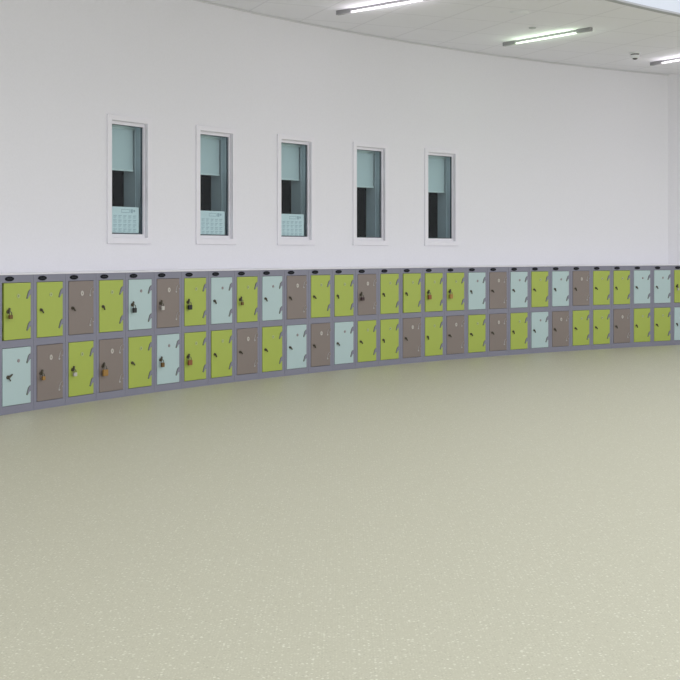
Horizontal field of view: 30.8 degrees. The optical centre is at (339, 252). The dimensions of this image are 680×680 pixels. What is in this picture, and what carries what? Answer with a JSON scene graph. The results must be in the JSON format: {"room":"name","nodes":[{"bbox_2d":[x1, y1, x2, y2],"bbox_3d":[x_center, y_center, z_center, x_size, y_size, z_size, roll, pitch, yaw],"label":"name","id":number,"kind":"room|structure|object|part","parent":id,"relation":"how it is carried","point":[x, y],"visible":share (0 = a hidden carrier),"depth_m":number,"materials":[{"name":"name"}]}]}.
{"room":"school corridor","nodes":[
{"label":"school corridor","id":0,"kind":"room"},
{"bbox_2d":[112,148,437,237],"bbox_3d":[-1.674,-0.510,9.081,3.499,2.511,16.282,0,0,33],"label":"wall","id":1,"kind":"structure","parent":0,"point":[117,176],"depth_m":13.11,"materials":[{"name":"black paint"}]},
{"bbox_2d":[0,0,667,272],"bbox_3d":[-1.002,-0.510,8.645,1.900,3.111,14.734,0,0,33],"label":"wall","id":2,"kind":"structure","parent":0,"point":[558,164],"depth_m":11.11,"materials":[{"name":"white paint"}]},
{"bbox_2d":[107,114,151,243],"bbox_3d":[-1.707,-0.553,9.499,0.249,0.972,0.477,0,0,34],"label":"window","id":3,"kind":"structure","parent":2,"relation":"in","point":[137,183],"depth_m":9.60,"materials":[{"name":"white paint"}]},
{"bbox_2d":[112,125,134,171],"bbox_3d":[-1.719,-0.812,9.507,0.036,0.359,0.367,0,0,34],"label":"roller blind","id":4,"kind":"object","parent":3,"relation":"attached to","point":[122,136],"visible":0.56,"depth_m":9.55,"materials":[{"name":"fabric"}]},
{"bbox_2d":[112,206,138,232],"bbox_3d":[-1.646,-0.250,9.466,0.002,0.200,0.290,0,0,34],"label":"notice sheet","id":5,"kind":"object","parent":3,"relation":"attached to","point":[124,219],"visible":1,"depth_m":9.46,"materials":[{"name":"paper"}]},
{"bbox_3d":[-1.639,-0.556,9.453,0.054,0.886,0.387,0,0,34],"label":"sash","id":6,"kind":"part","parent":3,"relation":"part of","materials":[{"name":"white paint"}]},
{"bbox_2d":[196,125,235,244],"bbox_3d":[-1.118,-0.553,10.306,0.249,0.972,0.477,0,0,38],"label":"window","id":7,"kind":"structure","parent":2,"relation":"in","point":[223,187],"depth_m":10.39,"materials":[{"name":"white paint"}]},
{"bbox_2d":[200,135,220,175],"bbox_3d":[-1.130,-0.820,10.315,0.036,0.342,0.367,0,0,38],"label":"roller blind","id":8,"kind":"object","parent":7,"relation":"attached to","point":[209,145],"visible":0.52,"depth_m":10.36,"materials":[{"name":"fabric"}]},
{"bbox_2d":[200,210,224,234],"bbox_3d":[-1.060,-0.248,10.269,0.002,0.196,0.290,0,0,38],"label":"notice sheet","id":9,"kind":"object","parent":7,"relation":"attached to","point":[211,222],"visible":1,"depth_m":10.27,"materials":[{"name":"paper"}]},
{"bbox_2d":[277,134,314,244],"bbox_3d":[-0.478,-0.553,11.074,0.249,0.972,0.477,0,0,42],"label":"window","id":10,"kind":"structure","parent":2,"relation":"in","point":[303,190],"depth_m":11.15,"materials":[{"name":"white paint"}]},
{"bbox_2d":[281,143,299,180],"bbox_3d":[-0.489,-0.822,11.083,0.036,0.339,0.367,0,0,42],"label":"roller blind","id":11,"kind":"object","parent":10,"relation":"attached to","point":[289,152],"visible":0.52,"depth_m":11.12,"materials":[{"name":"fabric"}]},
{"bbox_2d":[281,214,303,235],"bbox_3d":[-0.423,-0.247,11.033,0.002,0.194,0.290,0,0,42],"label":"notice sheet","id":12,"kind":"object","parent":10,"relation":"attached to","point":[291,224],"visible":1,"depth_m":11.03,"materials":[{"name":"paper"}]},
{"bbox_3d":[-0.417,-0.556,11.019,0.054,0.886,0.387,0,0,42],"label":"sash","id":13,"kind":"part","parent":10,"relation":"part of","materials":[{"name":"white paint"}]},
{"bbox_2d":[0,264,679,274],"bbox_3d":[0.582,0.141,11.326,8.943,0.008,0.972,0,0,-45],"label":"trim","id":14,"kind":"structure","parent":2,"relation":"attached to","point":[125,271],"depth_m":10.53,"materials":[{"name":"white paint"}]},
{"bbox_2d":[353,142,387,245],"bbox_3d":[0.210,-0.553,11.797,0.477,0.972,0.249,0,0,-45],"label":"window","id":15,"kind":"structure","parent":2,"relation":"in","point":[376,197],"depth_m":11.86,"materials":[{"name":"white paint"}]},
{"bbox_2d":[357,150,374,187],"bbox_3d":[0.200,-0.808,11.808,0.367,0.367,0.036,0,0,-45],"label":"roller blind","id":16,"kind":"object","parent":15,"relation":"attached to","point":[364,158],"visible":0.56,"depth_m":11.84,"materials":[{"name":"fabric"}]},
{"bbox_2d":[194,0,668,75],"bbox_3d":[-0.998,-2.058,8.643,1.911,0.012,14.734,0,0,33],"label":"trim","id":17,"kind":"structure","parent":2,"relation":"attached to","point":[194,0],"depth_m":12.05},
{"bbox_2d":[424,148,457,245],"bbox_3d":[0.944,-0.553,12.475,0.477,0.972,0.249,0,0,-41],"label":"window","id":18,"kind":"structure","parent":2,"relation":"in","point":[447,201],"depth_m":12.52,"materials":[{"name":"white paint"}]},
{"bbox_2d":[428,156,445,192],"bbox_3d":[0.934,-0.800,12.486,0.367,0.382,0.036,0,0,-41],"label":"roller blind","id":19,"kind":"object","parent":18,"relation":"attached to","point":[435,163],"visible":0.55,"depth_m":12.52,"materials":[{"name":"fabric"}]},
{"bbox_3d":[0.998,-0.556,12.413,0.387,0.886,0.054,0,0,-41],"label":"sash","id":20,"kind":"part","parent":18,"relation":"part of","materials":[{"name":"white paint"}]},
{"bbox_2d":[0,345,679,679],"bbox_3d":[2.500,1.046,5.750,23.000,0.001,21.500,0,0,0],"label":"floor","id":21,"kind":"structure","parent":0,"point":[506,517],"depth_m":4.66,"materials":[{"name":"plastic"}]},
{"bbox_2d":[0,275,33,415],"bbox_3d":[-2.229,0.596,8.097,0.312,0.900,0.326,0,0,29],"label":"locker","id":22,"kind":"object","parent":21,"relation":"on","point":[16,291],"visible":0.99,"depth_m":8.03,"materials":[{"name":"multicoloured metal"}]},
{"bbox_3d":[-2.112,0.805,8.038,0.017,0.371,0.258,0,0,29],"label":"door","id":23,"kind":"part","parent":22,"relation":"part of","materials":[{"name":"blue paint"}]},
{"bbox_3d":[-2.109,0.382,8.044,0.017,0.368,0.245,0,0,29],"label":"door","id":24,"kind":"part","parent":22,"relation":"part of","materials":[{"name":"paint"}]},
{"bbox_2d":[33,274,64,409],"bbox_3d":[-2.072,0.596,8.376,0.312,0.900,0.304,0,0,30],"label":"locker","id":25,"kind":"object","parent":21,"relation":"on","point":[49,289],"visible":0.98,"depth_m":8.30,"materials":[{"name":"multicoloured metal"}]},
{"bbox_3d":[-1.959,0.805,8.311,0.017,0.371,0.245,0,0,30],"label":"door","id":26,"kind":"part","parent":25,"relation":"part of","materials":[{"name":"beige paint"}]},
{"bbox_3d":[-1.959,0.382,8.311,0.017,0.368,0.245,0,0,30],"label":"door","id":27,"kind":"part","parent":25,"relation":"part of","materials":[{"name":"paint"}]},
{"bbox_2d":[65,273,95,404],"bbox_3d":[-1.916,0.596,8.642,0.312,0.900,0.304,0,0,31],"label":"locker","id":28,"kind":"object","parent":21,"relation":"on","point":[80,289],"visible":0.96,"depth_m":8.57,"materials":[{"name":"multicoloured metal"}]},
{"bbox_3d":[-1.804,0.805,8.575,0.017,0.371,0.245,0,0,31],"label":"door","id":29,"kind":"part","parent":28,"relation":"part of","materials":[{"name":"paint"}]},
{"bbox_3d":[-1.804,0.382,8.575,0.017,0.368,0.245,0,0,31],"label":"door","id":30,"kind":"part","parent":28,"relation":"part of","materials":[{"name":"beige paint"}]},
{"bbox_2d":[96,273,125,400],"bbox_3d":[-1.754,0.596,8.905,0.312,0.900,0.304,0,0,32],"label":"locker","id":31,"kind":"object","parent":21,"relation":"on","point":[110,287],"visible":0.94,"depth_m":8.83,"materials":[{"name":"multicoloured metal"}]},
{"bbox_2d":[102,366,107,375],"bbox_3d":[-1.663,0.838,8.744,0.016,0.074,0.048,0,0,32],"label":"padlock","id":32,"kind":"object","parent":31,"relation":"attached to","point":[104,371],"visible":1,"depth_m":8.73,"materials":[{"name":"gold metal"}]},
{"bbox_3d":[-1.644,0.805,8.835,0.017,0.371,0.245,0,0,32],"label":"door","id":33,"kind":"part","parent":31,"relation":"part of","materials":[{"name":"beige paint"}]},
{"bbox_3d":[-1.644,0.382,8.835,0.017,0.368,0.245,0,0,32],"label":"door","id":34,"kind":"part","parent":31,"relation":"part of","materials":[{"name":"paint"}]},
{"bbox_2d":[126,272,153,395],"bbox_3d":[-1.587,0.596,9.164,0.312,0.900,0.304,0,0,33],"label":"locker","id":35,"kind":"object","parent":21,"relation":"on","point":[139,285],"visible":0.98,"depth_m":9.09,"materials":[{"name":"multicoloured metal"}]},
{"bbox_2d":[132,304,136,312],"bbox_3d":[-1.500,0.409,9.002,0.016,0.060,0.036,0,0,33],"label":"padlock","id":36,"kind":"object","parent":35,"relation":"attached to","point":[134,310],"visible":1,"depth_m":8.99,"materials":[{"name":"silver metal"}]},
{"bbox_3d":[-1.478,0.805,9.092,0.017,0.371,0.245,0,0,33],"label":"door","id":37,"kind":"part","parent":35,"relation":"part of","materials":[{"name":"paint"}]},
{"bbox_3d":[-1.478,0.382,9.092,0.017,0.368,0.245,0,0,33],"label":"door","id":38,"kind":"part","parent":35,"relation":"part of","materials":[{"name":"green paint"}]},
{"bbox_2d":[154,272,181,391],"bbox_3d":[-1.414,0.596,9.420,0.312,0.900,0.304,0,0,35],"label":"locker","id":39,"kind":"object","parent":21,"relation":"on","point":[167,285],"visible":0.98,"depth_m":9.34,"materials":[{"name":"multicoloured metal"}]},
{"bbox_3d":[-1.307,0.805,9.345,0.017,0.371,0.245,0,0,35],"label":"door","id":40,"kind":"part","parent":39,"relation":"part of","materials":[{"name":"green paint"}]},
{"bbox_3d":[-1.307,0.382,9.345,0.017,0.368,0.245,0,0,35],"label":"door","id":41,"kind":"part","parent":39,"relation":"part of","materials":[{"name":"beige paint"}]},
{"bbox_2d":[181,271,207,388],"bbox_3d":[-1.236,0.596,9.672,0.312,0.900,0.304,0,0,36],"label":"locker","id":42,"kind":"object","parent":21,"relation":"on","point":[194,283],"visible":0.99,"depth_m":9.59,"materials":[{"name":"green metal"}]},
{"bbox_3d":[-1.130,0.805,9.595,0.017,0.371,0.245,0,0,36],"label":"door","id":43,"kind":"part","parent":42,"relation":"part of","materials":[{"name":"paint"}]},
{"bbox_3d":[-1.130,0.382,9.595,0.017,0.368,0.245,0,0,36],"label":"door","id":44,"kind":"part","parent":42,"relation":"part of","materials":[{"name":"paint"}]},
{"bbox_2d":[208,271,233,384],"bbox_3d":[-1.053,0.596,9.920,0.313,0.900,0.304,0,0,37],"label":"locker","id":45,"kind":"object","parent":21,"relation":"on","point":[220,283],"visible":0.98,"depth_m":9.83,"materials":[{"name":"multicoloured metal"}]},
{"bbox_3d":[-0.948,0.805,9.841,0.017,0.371,0.245,0,0,36],"label":"door","id":46,"kind":"part","parent":45,"relation":"part of","materials":[{"name":"paint"}]},
{"bbox_3d":[-0.949,0.382,9.842,0.017,0.368,0.245,0,0,37],"label":"door","id":47,"kind":"part","parent":45,"relation":"part of","materials":[{"name":"green paint"}]},
{"bbox_2d":[234,270,259,381],"bbox_3d":[-0.865,0.596,10.165,0.312,0.900,0.304,0,0,38],"label":"locker","id":48,"kind":"object","parent":21,"relation":"on","point":[246,282],"visible":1,"depth_m":10.08,"materials":[{"name":"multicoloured metal"}]},
{"bbox_3d":[-0.762,0.805,10.084,0.017,0.371,0.245,0,0,38],"label":"door","id":49,"kind":"part","parent":48,"relation":"part of","materials":[{"name":"beige paint"}]},
{"bbox_3d":[-0.762,0.382,10.084,0.017,0.368,0.245,0,0,38],"label":"door","id":50,"kind":"part","parent":48,"relation":"part of","materials":[{"name":"paint"}]},
{"bbox_2d":[260,270,283,378],"bbox_3d":[-0.673,0.596,10.406,0.310,0.900,0.304,0,0,39],"label":"locker","id":51,"kind":"object","parent":21,"relation":"on","point":[271,281],"visible":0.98,"depth_m":10.31,"materials":[{"name":"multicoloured metal"}]},
{"bbox_3d":[-0.571,0.805,10.323,0.017,0.371,0.245,0,0,39],"label":"door","id":52,"kind":"part","parent":51,"relation":"part of","materials":[{"name":"paint"}]},
{"bbox_3d":[-0.571,0.382,10.323,0.017,0.368,0.245,0,0,39],"label":"door","id":53,"kind":"part","parent":51,"relation":"part of","materials":[{"name":"green paint"}]},
{"bbox_2d":[284,269,308,375],"bbox_3d":[-0.475,0.596,10.643,0.310,0.900,0.304,0,0,40],"label":"locker","id":54,"kind":"object","parent":21,"relation":"on","point":[296,282],"visible":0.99,"depth_m":10.55,"materials":[{"name":"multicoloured metal"}]},
{"bbox_3d":[-0.375,0.805,10.558,0.017,0.371,0.245,0,0,40],"label":"door","id":55,"kind":"part","parent":54,"relation":"part of","materials":[{"name":"green paint"}]},
{"bbox_3d":[-0.375,0.382,10.558,0.017,0.368,0.245,0,0,40],"label":"door","id":56,"kind":"part","parent":54,"relation":"part of","materials":[{"name":"beige paint"}]},
{"bbox_2d":[309,269,331,372],"bbox_3d":[-0.272,0.596,10.876,0.310,0.900,0.304,0,0,42],"label":"locker","id":57,"kind":"object","parent":21,"relation":"on","point":[320,280],"visible":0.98,"depth_m":10.78,"materials":[{"name":"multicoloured metal"}]},
{"bbox_3d":[-0.174,0.805,10.789,0.017,0.371,0.245,0,0,42],"label":"door","id":58,"kind":"part","parent":57,"relation":"part of","materials":[{"name":"beige paint"}]},
{"bbox_3d":[-0.174,0.382,10.789,0.017,0.368,0.245,0,0,42],"label":"door","id":59,"kind":"part","parent":57,"relation":"part of","materials":[{"name":"paint"}]},
{"bbox_2d":[332,269,354,370],"bbox_3d":[-0.065,0.596,11.104,0.310,0.900,0.304,0,0,43],"label":"locker","id":60,"kind":"object","parent":21,"relation":"on","point":[343,280],"visible":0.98,"depth_m":11.00,"materials":[{"name":"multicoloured metal"}]},
{"bbox_3d":[0.032,0.805,11.015,0.017,0.371,0.245,0,0,43],"label":"door","id":61,"kind":"part","parent":60,"relation":"part of","materials":[{"name":"green paint"}]},
{"bbox_3d":[0.032,0.382,11.015,0.017,0.368,0.245,0,0,43],"label":"door","id":62,"kind":"part","parent":60,"relation":"part of","materials":[{"name":"paint"}]},
{"bbox_2d":[355,268,377,367],"bbox_3d":[0.148,0.596,11.328,0.312,0.900,0.304,0,0,44],"label":"locker","id":63,"kind":"object","parent":21,"relation":"on","point":[366,280],"visible":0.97,"depth_m":11.22,"materials":[{"name":"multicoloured metal"}]},
{"bbox_3d":[0.242,0.805,11.237,0.017,0.371,0.245,0,0,44],"label":"door","id":64,"kind":"part","parent":63,"relation":"part of","materials":[{"name":"paint"}]},
{"bbox_3d":[0.242,0.382,11.237,0.017,0.368,0.245,0,0,44],"label":"door","id":65,"kind":"part","parent":63,"relation":"part of","materials":[{"name":"beige paint"}]},
{"bbox_2d":[378,268,400,365],"bbox_3d":[0.364,0.596,11.548,0.304,0.900,0.310,0,0,-45],"label":"locker","id":66,"kind":"object","parent":21,"relation":"on","point":[389,279],"visible":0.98,"depth_m":11.45,"materials":[{"name":"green metal"}]},
{"bbox_3d":[0.457,0.805,11.455,0.245,0.371,0.017,0,0,-45],"label":"door","id":67,"kind":"part","parent":66,"relation":"part of","materials":[{"name":"paint"}]},
{"bbox_3d":[0.457,0.382,11.455,0.245,0.368,0.017,0,0,-45],"label":"door","id":68,"kind":"part","parent":66,"relation":"part of","materials":[{"name":"paint"}]},
{"bbox_2d":[401,268,422,363],"bbox_3d":[0.587,0.596,11.761,0.304,0.900,0.316,0,0,-44],"label":"locker","id":69,"kind":"object","parent":21,"relation":"on","point":[411,278],"visible":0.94,"depth_m":11.66,"materials":[{"name":"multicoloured metal"}]},
{"bbox_3d":[0.676,0.805,11.669,0.245,0.371,0.017,0,0,-44],"label":"door","id":70,"kind":"part","parent":69,"relation":"part of","materials":[{"name":"beige paint"}]},
{"bbox_3d":[0.678,0.382,11.666,0.017,0.368,0.245,0,0,45],"label":"door","id":71,"kind":"part","parent":69,"relation":"part of","materials":[{"name":"paint"}]},
{"bbox_2d":[423,268,444,361],"bbox_3d":[0.812,0.596,11.972,0.304,0.900,0.316,0,0,-42],"label":"locker","id":72,"kind":"object","parent":21,"relation":"on","point":[433,278],"visible":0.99,"depth_m":11.87,"materials":[{"name":"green metal"}]},
{"bbox_3d":[0.899,0.805,11.877,0.245,0.371,0.017,0,0,-42],"label":"door","id":73,"kind":"part","parent":72,"relation":"part of","materials":[{"name":"paint"}]},
{"bbox_3d":[0.901,0.382,11.876,0.245,0.368,0.017,0,0,-43],"label":"door","id":74,"kind":"part","parent":72,"relation":"part of","materials":[{"name":"paint"}]},
{"bbox_2d":[445,267,465,359],"bbox_3d":[1.041,0.596,12.180,0.304,0.900,0.312,0,0,-41],"label":"locker","id":75,"kind":"object","parent":21,"relation":"on","point":[455,277],"visible":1,"depth_m":12.07,"materials":[{"name":"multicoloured metal"}]},
{"bbox_3d":[1.127,0.805,12.082,0.245,0.371,0.017,0,0,-41],"label":"door","id":76,"kind":"part","parent":75,"relation":"part of","materials":[{"name":"beige paint"}]},
{"bbox_3d":[1.127,0.382,12.082,0.245,0.368,0.017,0,0,-41],"label":"door","id":77,"kind":"part","parent":75,"relation":"part of","materials":[{"name":"paint"}]},
{"bbox_2d":[466,267,486,357],"bbox_3d":[1.274,0.596,12.382,0.304,0.900,0.310,0,0,-40],"label":"locker","id":78,"kind":"object","parent":21,"relation":"on","point":[476,277],"visible":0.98,"depth_m":12.27,"materials":[{"name":"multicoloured metal"}]},
{"bbox_3d":[1.359,0.805,12.281,0.245,0.371,0.017,0,0,-40],"label":"door","id":79,"kind":"part","parent":78,"relation":"part of","materials":[{"name":"paint"}]},
{"bbox_3d":[1.359,0.382,12.281,0.245,0.368,0.017,0,0,-40],"label":"door","id":80,"kind":"part","parent":78,"relation":"part of","materials":[{"name":"blue paint"}]},
{"bbox_2d":[487,267,507,356],"bbox_3d":[1.512,0.596,12.578,0.304,0.900,0.310,0,0,-39],"label":"locker","id":81,"kind":"object","parent":21,"relation":"on","point":[497,277],"visible":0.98,"depth_m":12.46,"materials":[{"name":"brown metal"}]},
{"bbox_3d":[1.595,0.805,12.476,0.245,0.371,0.017,0,0,-39],"label":"door","id":82,"kind":"part","parent":81,"relation":"part of","materials":[{"name":"beige paint"}]},
{"bbox_3d":[1.595,0.382,12.476,0.245,0.368,0.017,0,0,-39],"label":"door","id":83,"kind":"part","parent":81,"relation":"part of","materials":[{"name":"beige paint"}]},
{"bbox_2d":[508,267,528,354],"bbox_3d":[1.754,0.596,12.770,0.304,0.900,0.310,0,0,-38],"label":"locker","id":84,"kind":"object","parent":21,"relation":"on","point":[518,277],"visible":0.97,"depth_m":12.65,"materials":[{"name":"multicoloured metal"}]},
{"bbox_3d":[1.835,0.805,12.666,0.245,0.371,0.017,0,0,-38],"label":"door","id":85,"kind":"part","parent":84,"relation":"part of","materials":[{"name":"paint"}]},
{"bbox_3d":[1.835,0.382,12.666,0.245,0.368,0.017,0,0,-38],"label":"door","id":86,"kind":"part","parent":84,"relation":"part of","materials":[{"name":"green paint"}]},
{"bbox_2d":[529,266,549,353],"bbox_3d":[2.000,0.596,12.956,0.304,0.900,0.310,0,0,-37],"label":"locker","id":87,"kind":"object","parent":21,"relation":"on","point":[539,277],"visible":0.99,"depth_m":12.84,"materials":[{"name":"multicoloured metal"}]},
{"bbox_3d":[2.078,0.805,12.851,0.245,0.371,0.017,0,0,-37],"label":"door","id":88,"kind":"part","parent":87,"relation":"part of","materials":[{"name":"green paint"}]},
{"bbox_3d":[2.078,0.382,12.851,0.245,0.368,0.017,0,0,-37],"label":"door","id":89,"kind":"part","parent":87,"relation":"part of","materials":[{"name":"paint"}]},
{"bbox_2d":[550,266,570,351],"bbox_3d":[2.249,0.596,13.138,0.304,0.900,0.310,0,0,-35],"label":"locker","id":90,"kind":"object","parent":21,"relation":"on","point":[560,276],"visible":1,"depth_m":13.02,"materials":[{"name":"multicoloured metal"}]},
{"bbox_3d":[2.326,0.805,13.031,0.245,0.371,0.017,0,0,-35],"label":"door","id":91,"kind":"part","parent":90,"relation":"part of","materials":[{"name":"beige paint"}]},
{"bbox_3d":[2.326,0.382,13.031,0.245,0.368,0.017,0,0,-35],"label":"door","id":92,"kind":"part","parent":90,"relation":"part of","materials":[{"name":"green paint"}]},
{"bbox_2d":[571,266,590,350],"bbox_3d":[2.503,0.596,13.314,0.304,0.900,0.310,0,0,-34],"label":"locker","id":93,"kind":"object","parent":21,"relation":"on","point":[580,275],"visible":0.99,"depth_m":13.20,"materials":[{"name":"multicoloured metal"}]},
{"bbox_3d":[2.577,0.805,13.206,0.245,0.371,0.017,0,0,-34],"label":"door","id":94,"kind":"part","parent":93,"relation":"part of","materials":[{"name":"paint"}]},
{"bbox_3d":[2.577,0.382,13.206,0.245,0.368,0.017,0,0,-34],"label":"door","id":95,"kind":"part","parent":93,"relation":"part of","materials":[{"name":"beige paint"}]},
{"bbox_2d":[591,266,611,349],"bbox_3d":[2.760,0.596,13.485,0.304,0.900,0.310,0,0,-33],"label":"locker","id":96,"kind":"object","parent":21,"relation":"on","point":[601,276],"visible":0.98,"depth_m":13.37,"materials":[{"name":"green metal"}]},
{"bbox_3d":[2.831,0.805,13.375,0.245,0.371,0.017,0,0,-33],"label":"door","id":97,"kind":"part","parent":96,"relation":"part of","materials":[{"name":"paint"}]},
{"bbox_3d":[2.831,0.382,13.375,0.245,0.368,0.017,0,0,-33],"label":"door","id":98,"kind":"part","parent":96,"relation":"part of","materials":[{"name":"paint"}]},
{"bbox_2d":[612,266,631,347],"bbox_3d":[3.020,0.596,13.651,0.304,0.900,0.310,0,0,-32],"label":"locker","id":99,"kind":"object","parent":21,"relation":"on","point":[621,275],"visible":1,"depth_m":13.54,"materials":[{"name":"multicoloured metal"}]},
{"bbox_3d":[3.089,0.805,13.540,0.245,0.371,0.017,0,0,-32],"label":"door","id":100,"kind":"part","parent":99,"relation":"part of","materials":[{"name":"beige paint"}]},
{"bbox_3d":[3.089,0.382,13.540,0.245,0.368,0.017,0,0,-32],"label":"door","id":101,"kind":"part","parent":99,"relation":"part of","materials":[{"name":"paint"}]},
{"bbox_2d":[632,266,651,346],"bbox_3d":[3.284,0.596,13.812,0.304,0.900,0.310,0,0,-31],"label":"locker","id":102,"kind":"object","parent":21,"relation":"on","point":[641,275],"visible":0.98,"depth_m":13.69,"materials":[{"name":"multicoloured metal"}]},
{"bbox_3d":[3.351,0.805,13.698,0.245,0.371,0.017,0,0,-31],"label":"door","id":103,"kind":"part","parent":102,"relation":"part of","materials":[{"name":"paint"}]},
{"bbox_3d":[3.351,0.382,13.698,0.245,0.368,0.017,0,0,-31],"label":"door","id":104,"kind":"part","parent":102,"relation":"part of","materials":[{"name":"blue paint"}]},
{"bbox_2d":[652,265,671,345],"bbox_3d":[3.550,0.596,13.967,0.304,0.900,0.310,0,0,-30],"label":"locker","id":105,"kind":"object","parent":21,"relation":"on","point":[661,275],"visible":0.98,"depth_m":13.84,"materials":[{"name":"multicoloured metal"}]},
{"bbox_3d":[3.615,0.805,13.852,0.245,0.371,0.017,0,0,-30],"label":"door","id":106,"kind":"part","parent":105,"relation":"part of","materials":[{"name":"paint"}]},
{"bbox_3d":[3.615,0.382,13.852,0.245,0.368,0.017,0,0,-30],"label":"door","id":107,"kind":"part","parent":105,"relation":"part of","materials":[{"name":"blue paint"}]},
{"bbox_2d":[672,265,679,344],"bbox_3d":[3.855,0.596,14.053,0.304,0.900,0.170,0,0,-28],"label":"locker","id":108,"kind":"object","parent":21,"relation":"on","point":[675,268],"visible":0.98,"depth_m":13.95,"materials":[{"name":"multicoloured metal"}]},
{"bbox_3d":[3.883,0.805,14.000,0.245,0.371,0.017,0,0,-28],"label":"door","id":109,"kind":"part","parent":108,"relation":"part of","materials":[{"name":"blue paint"}]},
{"bbox_3d":[3.883,0.382,14.000,0.245,0.368,0.017,0,0,-28],"label":"door","id":110,"kind":"part","parent":108,"relation":"part of","materials":[{"name":"paint"}]},
{"bbox_2d":[203,0,679,73],"bbox_3d":[2.748,-2.066,8.897,13.929,0.001,14.260,0,0,0],"label":"ceiling","id":111,"kind":"structure","parent":0,"point":[481,26],"depth_m":11.17,"materials":[{"name":"white paint"}]},
{"bbox_2d":[336,0,426,14],"bbox_3d":[0.384,-2.047,10.190,1.084,0.036,0.038,0,0,41],"label":"recessed light","id":112,"kind":"object","parent":111,"relation":"in","point":[345,11],"visible":1,"depth_m":10.26,"materials":[{"name":"white plastic"}]},
{"bbox_2d":[503,27,592,45],"bbox_3d":[1.958,-2.047,11.721,0.038,0.036,1.084,0,0,-40],"label":"recessed light","id":113,"kind":"object","parent":111,"relation":"in","point":[589,29],"visible":1,"depth_m":11.68,"materials":[{"name":"white plastic"}]},
{"bbox_2d":[629,52,640,59],"bbox_3d":[3.046,-2.028,12.735,0.112,0.074,0.112,0,0,0],"label":"smoke detector","id":114,"kind":"object","parent":111,"relation":"attached to","point":[634,55],"visible":1,"depth_m":12.70,"materials":[{"name":"plastic"}]},
{"bbox_2d":[650,58,679,65],"bbox_3d":[3.661,-2.047,12.934,0.038,0.036,1.084,0,0,-31],"label":"recessed light","id":115,"kind":"object","parent":111,"relation":"in","point":[675,59],"visible":1,"depth_m":13.23,"materials":[{"name":"white plastic"}]},
{"bbox_2d":[625,0,679,12],"bbox_3d":[2.959,-2.716,8.658,2.978,1.300,16.320,0,0,44],"label":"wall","id":116,"kind":"structure","parent":0,"point":[670,5],"depth_m":10.50,"materials":[{"name":"paint"}]},
{"bbox_2d":[605,0,679,16],"bbox_3d":[2.939,-2.062,8.678,3.042,0.016,16.397,0,0,44],"label":"trim","id":117,"kind":"structure","parent":116,"relation":"attached to","point":[623,2],"depth_m":10.36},
{"bbox_2d":[668,74,679,263],"bbox_3d":[4.797,-0.510,13.831,2.200,3.111,0.001,0,0,26],"label":"wall","id":118,"kind":"structure","parent":0,"point":[673,79],"depth_m":14.28,"materials":[{"name":"white paint"}]}
]}

